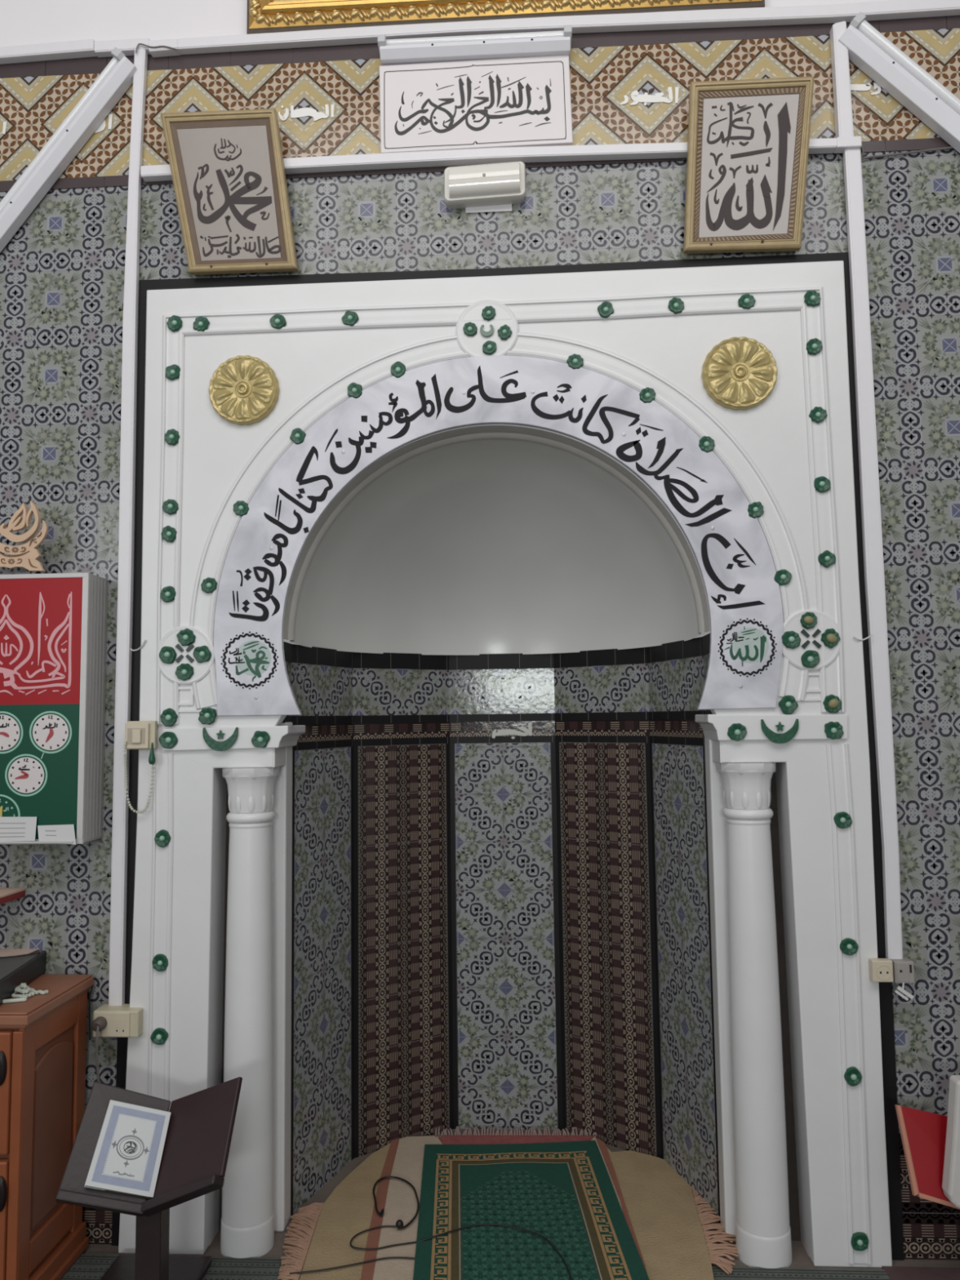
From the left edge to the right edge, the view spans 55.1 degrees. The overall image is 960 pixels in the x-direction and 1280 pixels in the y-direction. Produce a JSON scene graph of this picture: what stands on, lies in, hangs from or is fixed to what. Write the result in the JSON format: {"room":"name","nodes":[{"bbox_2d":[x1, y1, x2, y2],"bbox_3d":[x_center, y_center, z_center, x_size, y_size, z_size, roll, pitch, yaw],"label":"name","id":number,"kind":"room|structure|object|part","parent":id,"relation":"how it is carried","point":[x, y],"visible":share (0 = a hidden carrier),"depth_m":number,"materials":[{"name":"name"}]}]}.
{"room":"mosque","nodes":[
{"label":"mosque","id":0,"kind":"room"},
{"bbox_2d":[0,0,959,1260],"bbox_3d":[0.032,-0.584,2.802,5.200,4.600,0.107,-1,-5,3],"label":"wall","id":1,"kind":"structure","parent":0,"point":[62,273],"depth_m":2.80,"materials":[{"name":"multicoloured tile"}]},
{"bbox_2d":[0,887,25,904],"bbox_3d":[-1.601,0.744,2.663,0.506,0.026,0.144,-1,-5,3],"label":"box","id":2,"kind":"object","parent":1,"relation":"attached to","point":[6,894],"visible":1,"depth_m":2.67,"materials":[{"name":"red cardboard"}]},
{"bbox_3d":[-1.601,0.735,2.663,0.506,0.008,0.144,-1,-5,3],"label":"lid","id":3,"kind":"part","parent":2,"relation":"part of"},
{"bbox_2d":[0,39,97,64],"bbox_3d":[-1.407,-1.866,2.921,0.383,0.050,0.032,-1,-5,3],"label":"duct","id":4,"kind":"object","parent":1,"relation":"attached to","point":[77,48],"visible":0.97,"depth_m":2.91,"materials":[{"name":"white plastic"}]},
{"bbox_2d":[0,572,107,844],"bbox_3d":[-1.370,0.199,2.696,0.496,0.773,0.142,-1,-5,3],"label":"board","id":5,"kind":"object","parent":1,"relation":"attached to","point":[53,626],"visible":1,"depth_m":2.64,"materials":[{"name":"multicoloured paint"}]},
{"bbox_2d":[0,817,36,841],"bbox_3d":[-1.354,0.535,2.603,0.203,0.070,0.011,-1,-5,3],"label":"paper slip","id":6,"kind":"object","parent":5,"relation":"on","point":[11,828],"visible":1,"depth_m":2.60,"materials":[{"name":"white paper"}]},
{"bbox_2d":[0,822,26,837],"bbox_3d":[-1.339,0.537,2.601,0.112,0.040,0.005,-1,-5,3],"label":"print","id":7,"kind":"object","parent":6,"relation":"attached to","point":[6,829],"depth_m":2.60},
{"bbox_2d":[0,501,48,571],"bbox_3d":[-1.376,-0.305,2.713,0.204,0.208,0.014,-1,-5,3],"label":"wooden ornament","id":8,"kind":"object","parent":5,"relation":"on","point":[26,556],"visible":1,"depth_m":2.71,"materials":[{"name":"brown wood"}]},
{"bbox_3d":[-1.367,0.376,2.629,0.453,0.381,0.005,-1,-5,3],"label":"green panel","id":9,"kind":"part","parent":5,"relation":"part of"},
{"bbox_3d":[-1.372,0.004,2.661,0.453,0.366,0.005,-1,-5,3],"label":"red panel","id":10,"kind":"part","parent":5,"relation":"part of","materials":[{"name":"red paint"}]},
{"bbox_2d":[37,824,75,844],"bbox_3d":[-1.193,0.548,2.593,0.117,0.055,0.011,-1,-5,3],"label":"paper slip","id":11,"kind":"object","parent":5,"relation":"attached to","point":[59,832],"visible":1,"depth_m":2.59,"materials":[{"name":"white paper"}]},
{"bbox_2d":[0,47,137,253],"bbox_3d":[-1.420,-1.395,2.862,0.698,0.880,0.065,-1,-5,3],"label":"lamp","id":12,"kind":"object","parent":1,"relation":"attached to","point":[113,82],"visible":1,"depth_m":2.86,"materials":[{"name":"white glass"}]},
{"bbox_2d":[93,1004,143,1037],"bbox_3d":[-1.027,1.087,2.629,0.131,0.073,0.075,-1,-5,3],"label":"wall socket","id":13,"kind":"object","parent":1,"relation":"attached to","point":[123,1020],"visible":0.86,"depth_m":2.59,"materials":[{"name":"beige plastic"}]},
{"bbox_2d":[91,1016,107,1082],"bbox_3d":[-1.065,1.304,2.555,0.043,0.489,0.040,-1,-5,3],"label":"plug","id":14,"kind":"object","parent":13,"relation":"attached to","point":[100,1024],"visible":0.58,"depth_m":2.57,"materials":[{"name":"grey plastic"}]},
{"bbox_3d":[-1.059,1.311,2.553,0.018,0.475,0.035,-3,-6,30],"label":"cord","id":15,"kind":"part","parent":14,"relation":"part of","materials":[{"name":"grey plastic"}]},
{"bbox_3d":[-1.038,1.085,2.595,0.102,0.066,0.004,-1,-5,3],"label":"plate","id":16,"kind":"part","parent":13,"relation":"part of","materials":[{"name":"beige plastic"}]},
{"bbox_2d":[113,1017,126,1027],"bbox_3d":[-1.014,1.079,2.591,0.036,0.026,0.001,-1,-5,3],"label":"socket","id":17,"kind":"object","parent":13,"relation":"attached to","point":[117,1022],"depth_m":2.59,"materials":[{"name":"beige plastic"}]},
{"bbox_2d":[93,38,151,57],"bbox_3d":[-1.128,-1.873,2.908,0.176,0.038,0.028,-1,-5,3],"label":"duct","id":18,"kind":"object","parent":1,"relation":"attached to","point":[101,48],"visible":0.91,"depth_m":2.90,"materials":[{"name":"white plastic"}]},
{"bbox_2d":[108,48,147,1005],"bbox_3d":[-1.061,-0.402,2.782,0.058,2.946,0.024,-1,-5,3],"label":"duct","id":19,"kind":"object","parent":1,"relation":"attached to","point":[130,321],"visible":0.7,"depth_m":2.76,"materials":[{"name":"white plastic"}]},
{"bbox_2d":[135,43,177,53],"bbox_3d":[-1.014,-1.856,2.880,0.133,0.031,0.004,-1,-5,3],"label":"cable","id":20,"kind":"object","parent":19,"relation":"attached to","point":[157,46],"visible":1,"depth_m":2.88,"materials":[{"name":"white plastic"}]},
{"bbox_2d":[148,39,181,57],"bbox_3d":[-0.992,-1.865,2.898,0.093,0.037,0.032,-1,-5,3],"label":"duct","id":21,"kind":"object","parent":1,"relation":"attached to","point":[159,51],"visible":0.89,"depth_m":2.88,"materials":[{"name":"white plastic"}]},
{"bbox_2d":[160,108,298,275],"bbox_3d":[-0.766,-1.369,2.809,0.413,0.490,0.070,-1,-5,3],"label":"calligraphy","id":22,"kind":"object","parent":1,"relation":"attached to","point":[227,167],"visible":1,"depth_m":2.81,"materials":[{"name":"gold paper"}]},
{"bbox_2d":[176,124,286,261],"bbox_3d":[-0.766,-1.366,2.815,0.366,0.447,0.050,-1,-5,3],"label":"picture","id":23,"kind":"object","parent":22,"relation":"attached to","point":[231,181],"depth_m":2.81,"materials":[{"name":"white paper"}]},
{"bbox_2d":[377,25,572,66],"bbox_3d":[-0.016,-1.820,2.819,0.591,0.068,0.065,-1,-5,3],"label":"lamp","id":24,"kind":"object","parent":1,"relation":"attached to","point":[546,43],"visible":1,"depth_m":2.81,"materials":[{"name":"white plastic"}]},
{"bbox_2d":[379,54,573,153],"bbox_3d":[-0.015,-1.642,2.829,0.590,0.288,0.025,-1,-5,3],"label":"plaque","id":25,"kind":"object","parent":1,"relation":"attached to","point":[522,101],"visible":1,"depth_m":2.82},
{"bbox_2d":[0,15,959,191],"bbox_3d":[0.015,-1.664,2.844,4.398,0.440,0.004,-1,-5,3],"label":"trim","id":26,"kind":"structure","parent":1,"relation":"attached to","point":[87,65],"depth_m":2.84,"materials":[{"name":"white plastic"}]},
{"bbox_2d":[444,161,525,208],"bbox_3d":[0.014,-1.384,2.781,0.246,0.119,0.080,-1,-5,3],"label":"emergency light","id":27,"kind":"object","parent":1,"relation":"attached to","point":[502,183],"visible":1,"depth_m":2.75,"materials":[{"name":"grey plastic"}]},
{"bbox_2d":[448,161,520,198],"bbox_3d":[0.013,-1.386,2.759,0.217,0.098,0.031,-1,-5,3],"label":"diffuser","id":28,"kind":"object","parent":27,"relation":"attached to","point":[502,180],"depth_m":2.75,"materials":[{"name":"white plastic"}]},
{"bbox_2d":[140,137,836,182],"bbox_3d":[0.006,-1.469,2.809,2.116,0.050,0.034,-1,-5,3],"label":"duct","id":29,"kind":"object","parent":1,"relation":"attached to","point":[825,145],"visible":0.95,"depth_m":2.80,"materials":[{"name":"white plastic"}]},
{"bbox_2d":[465,204,511,213],"bbox_3d":[0.027,-1.320,2.813,0.142,0.022,0.002,-1,-5,3],"label":"paper strip","id":30,"kind":"object","parent":1,"relation":"attached to","point":[507,207],"visible":1,"depth_m":2.81,"materials":[{"name":"white paper"}]},
{"bbox_2d":[289,439,701,655],"bbox_3d":[0.055,-0.279,3.129,1.224,0.612,0.737,-1,-5,3],"label":"niche","id":31,"kind":"object","parent":1,"relation":"in","point":[491,546],"visible":1,"depth_m":3.23,"materials":[{"name":"paint"}]},
{"bbox_2d":[283,425,710,641],"bbox_3d":[0.037,-0.320,2.745,1.243,0.622,0.106,-1,-5,3],"label":"trim","id":32,"kind":"structure","parent":1,"relation":"attached to","point":[414,449],"depth_m":2.75,"materials":[{"name":"paint"}]},
{"bbox_2d":[281,633,720,1223],"bbox_3d":[0.069,0.890,3.002,1.280,1.749,0.789,-1,-5,3],"label":"wall niche","id":33,"kind":"object","parent":1,"relation":"in","point":[500,900],"visible":0.98,"depth_m":3.26,"materials":[{"name":"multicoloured tile"}]},
{"bbox_2d":[118,260,892,1267],"bbox_3d":[0.034,0.310,2.723,2.128,2.806,0.230,-1,-5,3],"label":"surround","id":34,"kind":"object","parent":1,"relation":"attached to","point":[652,332],"visible":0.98,"depth_m":2.67,"materials":[{"name":"white paint"}]},
{"bbox_2d":[129,640,146,651],"bbox_3d":[-1.009,0.016,2.716,0.052,0.033,0.008,-2,-5,13],"label":"tie","id":35,"kind":"object","parent":34,"relation":"attached to","point":[143,643],"visible":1,"depth_m":2.71,"materials":[{"name":"white plastic"}]},
{"bbox_2d":[124,720,156,749],"bbox_3d":[-0.983,0.276,2.665,0.085,0.082,0.035,-1,-5,3],"label":"light switch","id":36,"kind":"object","parent":34,"relation":"attached to","point":[139,735],"visible":1,"depth_m":2.66,"materials":[{"name":"beige plastic"}]},
{"bbox_3d":[-0.991,0.278,2.660,0.070,0.073,0.010,-1,-5,3],"label":"plate","id":37,"kind":"part","parent":36,"relation":"part of","materials":[{"name":"beige plastic"}]},
{"bbox_2d":[123,741,155,813],"bbox_3d":[-0.983,0.396,2.652,0.097,0.210,0.031,-1,-5,3],"label":"beads","id":38,"kind":"object","parent":36,"relation":"hanging from","point":[152,760],"visible":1,"depth_m":2.65,"materials":[{"name":"green paint"}]},
{"bbox_3d":[-0.914,1.024,2.625,0.064,1.391,0.009,-1,-5,3],"label":"moulding","id":39,"kind":"part","parent":34,"relation":"part of","materials":[{"name":"white paint"}]},
{"bbox_2d":[208,355,279,425],"bbox_3d":[-0.708,-0.749,2.751,0.212,0.211,0.029,-1,-5,3],"label":"rosette","id":40,"kind":"object","parent":34,"relation":"attached to","point":[243,390],"visible":1,"depth_m":2.74,"materials":[{"name":"paint"}]},
{"bbox_2d":[213,355,784,715],"bbox_3d":[0.037,-0.317,2.683,1.646,1.052,0.021,-1,-5,3],"label":"arch","id":41,"kind":"object","parent":34,"relation":"attached to","point":[730,547],"visible":1,"depth_m":2.69,"materials":[{"name":"white paint"}]},
{"bbox_3d":[0.036,-0.365,2.687,1.796,1.107,0.010,-1,-5,3],"label":"moulding","id":42,"kind":"part","parent":34,"relation":"part of","materials":[{"name":"white paint"}]},
{"bbox_3d":[0.031,-0.393,2.689,1.982,1.249,0.011,-1,-5,3],"label":"moulding","id":43,"kind":"part","parent":34,"relation":"part of","materials":[{"name":"white paint"}]},
{"bbox_2d":[701,336,777,410],"bbox_3d":[0.755,-0.776,2.671,0.217,0.215,0.029,-1,-5,3],"label":"rosette","id":44,"kind":"object","parent":34,"relation":"attached to","point":[738,373],"visible":1,"depth_m":2.66,"materials":[{"name":"paint"}]},
{"bbox_3d":[1.013,0.980,2.521,0.066,1.383,0.009,-1,-5,3],"label":"moulding","id":45,"kind":"part","parent":34,"relation":"part of","materials":[{"name":"white paint"}]},
{"bbox_2d":[853,634,872,640],"bbox_3d":[1.082,-0.007,2.602,0.056,0.017,0.008,0,-5,-5],"label":"tie","id":46,"kind":"object","parent":34,"relation":"attached to","point":[871,635],"visible":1,"depth_m":2.60,"materials":[{"name":"white plastic"}]},
{"bbox_2d":[868,958,893,982],"bbox_3d":[1.095,0.901,2.511,0.055,0.057,0.030,-1,-5,3],"label":"wall socket","id":47,"kind":"object","parent":34,"relation":"attached to","point":[881,970],"visible":1,"depth_m":2.50,"materials":[{"name":"beige plastic"}]},
{"bbox_2d":[246,0,764,34],"bbox_3d":[0.061,-2.404,2.873,1.594,1.000,0.062,-1,-5,3],"label":"picture frame","id":48,"kind":"object","parent":1,"relation":"attached to","point":[264,16],"visible":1,"depth_m":2.83,"materials":[{"name":"gold metal"}]},
{"bbox_3d":[0.061,-2.405,2.866,1.494,0.900,0.048,-1,-5,3],"label":"moulding","id":49,"kind":"part","parent":48,"relation":"part of","materials":[{"name":"gold metal"}]},
{"bbox_2d":[111,252,904,1260],"bbox_3d":[0.039,0.300,2.678,2.216,2.880,0.006,-1,-5,3],"label":"black border","id":50,"kind":"structure","parent":1,"relation":"attached to","point":[886,997],"depth_m":2.72,"materials":[{"name":"black tile"}]},
{"bbox_2d":[177,0,959,54],"bbox_3d":[0.281,-1.891,2.830,2.460,0.057,0.030,-1,-5,3],"label":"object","id":51,"kind":"object","parent":1,"relation":"attached to","point":[888,9],"visible":1,"depth_m":2.81,"materials":[{"name":"white plastic"}]},
{"bbox_2d":[683,76,814,253],"bbox_3d":[0.795,-1.404,2.725,0.386,0.504,0.070,-1,-5,3],"label":"calligraphy","id":52,"kind":"object","parent":1,"relation":"attached to","point":[748,140],"visible":1,"depth_m":2.72,"materials":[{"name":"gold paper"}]},
{"bbox_2d":[693,93,799,239],"bbox_3d":[0.796,-1.404,2.731,0.344,0.456,0.050,-1,-5,3],"label":"picture","id":53,"kind":"object","parent":52,"relation":"attached to","point":[746,146],"depth_m":2.72,"materials":[{"name":"white paper"}]},
{"bbox_2d":[829,21,853,137],"bbox_3d":[1.086,-1.673,2.763,0.047,0.368,0.034,-1,-5,3],"label":"duct","id":54,"kind":"object","parent":1,"relation":"attached to","point":[843,118],"visible":0.87,"depth_m":2.75,"materials":[{"name":"white plastic"}]},
{"bbox_2d":[834,136,862,153],"bbox_3d":[1.097,-1.477,2.745,0.072,0.032,0.034,-1,-5,3],"label":"joint","id":55,"kind":"object","parent":1,"relation":"attached to","point":[847,142],"visible":0.91,"depth_m":2.73,"materials":[{"name":"white plastic"}]},
{"bbox_2d":[842,148,902,959],"bbox_3d":[1.131,-0.291,2.651,0.056,2.361,0.024,-1,-5,3],"label":"duct","id":56,"kind":"object","parent":1,"relation":"attached to","point":[873,550],"visible":0.94,"depth_m":2.64,"materials":[{"name":"white plastic"}]},
{"bbox_2d":[838,11,959,153],"bbox_3d":[1.327,-1.616,2.727,0.503,0.507,0.065,-1,-5,3],"label":"lamp","id":57,"kind":"object","parent":1,"relation":"attached to","point":[870,51],"visible":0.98,"depth_m":2.72,"materials":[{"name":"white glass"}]},
{"bbox_2d":[890,956,914,983],"bbox_3d":[1.160,0.910,2.538,0.053,0.059,0.058,-1,-5,3],"label":"wall socket","id":58,"kind":"object","parent":1,"relation":"attached to","point":[903,969],"visible":0.92,"depth_m":2.51,"materials":[{"name":"grey plastic"}]},
{"bbox_3d":[1.155,0.907,2.511,0.032,0.049,0.002,-1,-5,3],"label":"plate","id":59,"kind":"part","parent":58,"relation":"part of","materials":[{"name":"grey plastic"}]},
{"bbox_2d":[894,982,913,1000],"bbox_3d":[1.154,0.956,2.503,0.049,0.048,0.008,-1,-5,3],"label":"tag","id":60,"kind":"object","parent":58,"relation":"hanging from","point":[901,989],"visible":1,"depth_m":2.50,"materials":[{"name":"white plastic"}]},
{"bbox_2d":[861,145,953,159],"bbox_3d":[1.318,-1.467,2.748,0.365,0.050,0.006,-1,-5,3],"label":"cable","id":61,"kind":"object","parent":1,"relation":"attached to","point":[862,147],"visible":0.9,"depth_m":2.75,"materials":[{"name":"white plastic"}]},
{"bbox_2d":[81,1128,959,1269],"bbox_3d":[-0.044,1.580,0.700,6.400,0.060,5.550,-1,-5,3],"label":"floor","id":62,"kind":"structure","parent":0,"point":[800,1257],"depth_m":2.59,"materials":[{"name":"carpet"}]},
{"bbox_2d":[220,766,279,1257],"bbox_3d":[-0.668,1.047,2.664,0.159,1.346,0.156,-1,-5,3],"label":"column","id":63,"kind":"structure","parent":62,"relation":"on","point":[247,1220],"depth_m":2.61,"materials":[{"name":"white paint"}]},
{"bbox_2d":[277,1135,738,1279],"bbox_3d":[0.086,1.709,2.813,1.325,0.015,0.899,-1,-5,3],"label":"rug","id":64,"kind":"object","parent":62,"relation":"on","point":[664,1219],"visible":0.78,"depth_m":2.67,"materials":[{"name":"beige fabric"}]},
{"bbox_2d":[289,1176,572,1279],"bbox_3d":[-0.118,1.679,2.653,0.748,0.027,0.546,-1,-5,3],"label":"cable","id":65,"kind":"object","parent":64,"relation":"on","point":[399,1224],"visible":1,"depth_m":2.60,"materials":[{"name":"black plastic"}]},
{"bbox_2d":[413,1140,648,1279],"bbox_3d":[0.136,1.675,2.536,0.628,0.010,1.263,-1,-5,-1],"label":"rug","id":66,"kind":"object","parent":64,"relation":"on","point":[563,1193],"visible":1,"depth_m":2.69,"materials":[{"name":"green fabric"}]},
{"bbox_2d":[60,1253,959,1279],"bbox_3d":[-0.066,1.514,0.328,4.400,0.009,4.396,-1,-5,3],"label":"carpet","id":67,"kind":"object","parent":62,"relation":"on","point":[87,1266],"visible":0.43,"depth_m":2.45,"materials":[{"name":"grey carpet"}]},
{"bbox_2d":[0,974,93,1279],"bbox_3d":[-1.442,1.337,2.475,0.645,0.756,0.363,-1,-5,3],"label":"base cabinet","id":68,"kind":"object","parent":67,"relation":"on","point":[43,1037],"visible":0.97,"depth_m":2.40,"materials":[{"name":"orange wood"}]},
{"bbox_3d":[-1.205,1.075,2.307,0.032,0.084,0.011,-1,-5,3],"label":"handle","id":69,"kind":"part","parent":68,"relation":"part of","materials":[{"name":"metal"}]},
{"bbox_3d":[-1.191,1.376,2.281,0.032,0.084,0.011,-1,-5,3],"label":"handle","id":70,"kind":"part","parent":68,"relation":"part of","materials":[{"name":"metal"}]},
{"bbox_3d":[-1.439,1.459,2.306,0.525,0.305,0.024,-1,-5,3],"label":"drawer","id":71,"kind":"part","parent":68,"relation":"part of","materials":[{"name":"orange wood"}]},
{"bbox_3d":[-1.443,1.143,2.332,0.525,0.298,0.024,-1,-5,3],"label":"drawer","id":72,"kind":"part","parent":68,"relation":"part of","materials":[{"name":"orange wood"}]},
{"bbox_2d":[0,950,46,1004],"bbox_3d":[-1.469,0.933,2.556,0.462,0.062,0.402,-1,-5,0],"label":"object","id":73,"kind":"object","parent":68,"relation":"on","point":[14,971],"visible":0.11,"depth_m":2.55,"materials":[{"name":"black plastic"}]},
{"bbox_2d":[0,948,39,956],"bbox_3d":[-1.470,0.909,2.679,0.370,0.005,0.125,-1,-5,0],"label":"paper sheet","id":74,"kind":"object","parent":73,"relation":"on","point":[3,952],"visible":0.6,"depth_m":2.68,"materials":[{"name":"beige paper"}]},
{"bbox_2d":[0,951,39,958],"bbox_3d":[-1.454,0.903,2.612,0.375,0.004,0.044,0,-5,-9],"label":"cable","id":75,"kind":"object","parent":73,"relation":"on","point":[37,952],"visible":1,"depth_m":2.63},
{"bbox_3d":[-1.470,0.902,2.559,0.467,0.001,0.407,-1,-5,3],"label":"plate","id":76,"kind":"part","parent":73,"relation":"part of","materials":[{"name":"black plastic"}]},
{"bbox_2d":[2,982,48,1003],"bbox_3d":[-1.232,0.938,2.454,0.105,0.030,0.114,-3,-5,21],"label":"beads","id":77,"kind":"object","parent":68,"relation":"on","point":[23,988],"visible":0.99,"depth_m":2.45},
{"bbox_3d":[-1.149,1.308,2.470,0.010,0.426,0.210,-1,-5,3],"label":"panel","id":78,"kind":"part","parent":68,"relation":"part of","materials":[{"name":"orange wood"}]},
{"bbox_2d":[74,970,93,1039],"bbox_3d":[-1.189,1.062,2.690,0.153,0.192,0.022,-3,-5,23],"label":"cable","id":79,"kind":"object","parent":68,"relation":"attached to","point":[76,971],"visible":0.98,"depth_m":2.66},
{"bbox_2d":[55,1076,242,1279],"bbox_3d":[-0.805,1.388,2.234,0.410,0.581,0.605,-1,-5,3],"label":"book stand","id":80,"kind":"object","parent":67,"relation":"on","point":[194,1159],"visible":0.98,"depth_m":2.24,"materials":[{"name":"brown wood"}]},
{"bbox_2d":[84,1099,170,1197],"bbox_3d":[-0.864,1.252,2.264,0.188,0.208,0.125,0,-5,-14],"label":"book","id":81,"kind":"object","parent":80,"relation":"on","point":[126,1158],"visible":0.99,"depth_m":2.25,"materials":[{"name":"white paper"}]},
{"bbox_3d":[-0.793,1.504,2.226,0.062,0.305,0.060,-1,-5,3],"label":"post","id":82,"kind":"part","parent":80,"relation":"part of","materials":[{"name":"brown wood"}]},
{"bbox_2d":[894,1075,959,1209],"bbox_3d":[1.225,1.389,2.394,0.245,0.553,0.230,-1,-5,3],"label":"book","id":83,"kind":"object","parent":67,"relation":"on","point":[931,1141],"visible":1,"depth_m":2.37,"materials":[{"name":"red paper"}]},
{"bbox_3d":[1.221,1.341,2.375,0.229,0.231,0.081,-2,-5,11],"label":"backrest","id":84,"kind":"part","parent":83,"relation":"part of","materials":[{"name":"red paper"}]},
{"bbox_2d":[435,1125,596,1144],"bbox_3d":[0.124,1.735,3.193,0.578,0.016,0.248,-1,-5,3],"label":"fringe","id":85,"kind":"object","parent":62,"relation":"on","point":[472,1139],"visible":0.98,"depth_m":3.21,"materials":[{"name":"brown fabric"}]},
{"bbox_2d":[716,762,791,1268],"bbox_3d":[0.772,1.021,2.586,0.159,1.346,0.156,-1,-5,3],"label":"column","id":86,"kind":"structure","parent":62,"relation":"on","point":[762,1227],"depth_m":2.53,"materials":[{"name":"white paint"}]}
]}

